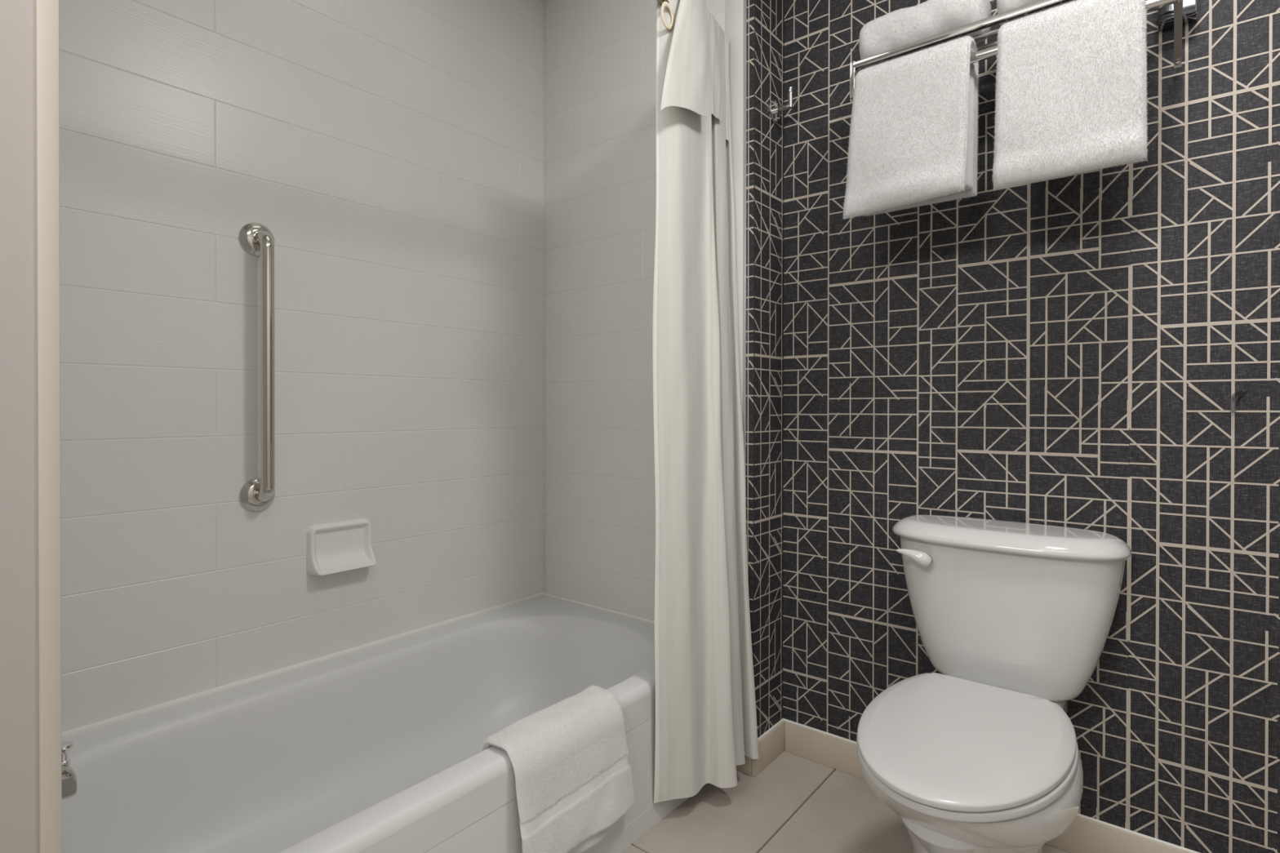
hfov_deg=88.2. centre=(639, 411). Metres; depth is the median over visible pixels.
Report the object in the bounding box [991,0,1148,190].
bath towel
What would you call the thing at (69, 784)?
tub spout
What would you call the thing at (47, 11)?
trim
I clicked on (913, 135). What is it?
bath towel
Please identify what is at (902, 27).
rolled towel
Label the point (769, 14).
wall
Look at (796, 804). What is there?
floor
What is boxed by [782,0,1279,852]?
wall
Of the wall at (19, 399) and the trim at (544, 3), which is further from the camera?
the trim at (544, 3)
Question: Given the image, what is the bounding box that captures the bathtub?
[61,595,706,852]
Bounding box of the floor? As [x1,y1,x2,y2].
[620,751,1070,852]
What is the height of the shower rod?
0.064 m
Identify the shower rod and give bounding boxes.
[656,0,669,5]
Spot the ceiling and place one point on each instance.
(542, 1)
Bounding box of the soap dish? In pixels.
[306,518,376,575]
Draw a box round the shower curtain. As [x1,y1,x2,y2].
[652,0,759,803]
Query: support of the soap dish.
attached to the wall at (390, 153)
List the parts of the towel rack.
post, shelf rail, shelf rail, shelf rail, wall plate, post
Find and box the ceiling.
[539,0,551,3]
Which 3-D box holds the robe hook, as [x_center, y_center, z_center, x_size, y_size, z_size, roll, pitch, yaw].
[0.401,-0.862,1.857,0.061,0.081,0.059,0,0,39]
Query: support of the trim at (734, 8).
attached to the wall at (601, 55)
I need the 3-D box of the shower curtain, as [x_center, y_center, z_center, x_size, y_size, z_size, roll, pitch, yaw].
[0.156,-0.048,1.643,0.131,1.960,0.423,0,0,39]
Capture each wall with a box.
[0,0,39,852]
[58,0,543,732]
[545,0,755,651]
[753,0,784,737]
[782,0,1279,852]
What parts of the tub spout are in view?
diverter knob, spout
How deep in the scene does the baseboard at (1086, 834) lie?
1.49 m
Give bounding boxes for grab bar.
[238,222,275,511]
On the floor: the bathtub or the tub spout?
the bathtub
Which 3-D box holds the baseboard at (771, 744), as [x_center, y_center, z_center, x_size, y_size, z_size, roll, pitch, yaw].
[0.339,0.945,1.887,0.078,0.091,0.187,0,0,39]
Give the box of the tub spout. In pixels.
[61,741,77,799]
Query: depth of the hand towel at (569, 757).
1.33 m
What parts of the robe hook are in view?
arm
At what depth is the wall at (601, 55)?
2.14 m
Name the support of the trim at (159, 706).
attached to the wall at (390, 153)
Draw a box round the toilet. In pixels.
[856,515,1131,852]
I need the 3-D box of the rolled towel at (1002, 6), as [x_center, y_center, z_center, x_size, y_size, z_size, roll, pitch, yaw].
[0.883,-0.879,1.347,0.269,0.124,0.133,0,0,39]
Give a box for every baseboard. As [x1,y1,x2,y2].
[736,718,785,777]
[783,718,1199,852]
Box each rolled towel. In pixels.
[858,0,991,69]
[996,0,1077,26]
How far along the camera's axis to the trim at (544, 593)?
2.15 m
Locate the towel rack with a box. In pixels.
[849,0,1197,99]
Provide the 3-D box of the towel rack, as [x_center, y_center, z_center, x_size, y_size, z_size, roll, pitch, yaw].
[0.808,-0.793,1.465,0.658,0.170,0.242,0,0,39]
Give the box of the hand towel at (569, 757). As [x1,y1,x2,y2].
[480,685,634,852]
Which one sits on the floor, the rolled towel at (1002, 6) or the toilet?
the toilet
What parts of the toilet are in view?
flush lever, seat lid, seat, bowl, tank lid, tank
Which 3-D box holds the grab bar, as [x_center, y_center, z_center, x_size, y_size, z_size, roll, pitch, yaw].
[-0.892,-0.106,1.566,0.075,0.692,0.079,0,0,39]
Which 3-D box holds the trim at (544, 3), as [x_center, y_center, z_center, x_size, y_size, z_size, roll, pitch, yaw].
[-0.334,-0.391,2.313,0.004,2.071,0.004,0,0,39]
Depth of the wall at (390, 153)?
1.65 m
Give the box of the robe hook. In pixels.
[767,86,792,122]
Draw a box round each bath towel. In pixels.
[842,35,979,219]
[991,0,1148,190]
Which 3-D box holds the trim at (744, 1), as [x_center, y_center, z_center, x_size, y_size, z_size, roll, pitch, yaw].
[0.290,-0.216,1.816,0.007,2.415,0.016,0,0,39]
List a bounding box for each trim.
[36,0,62,852]
[61,591,545,737]
[543,3,545,591]
[543,592,654,623]
[725,0,743,419]
[742,0,746,492]
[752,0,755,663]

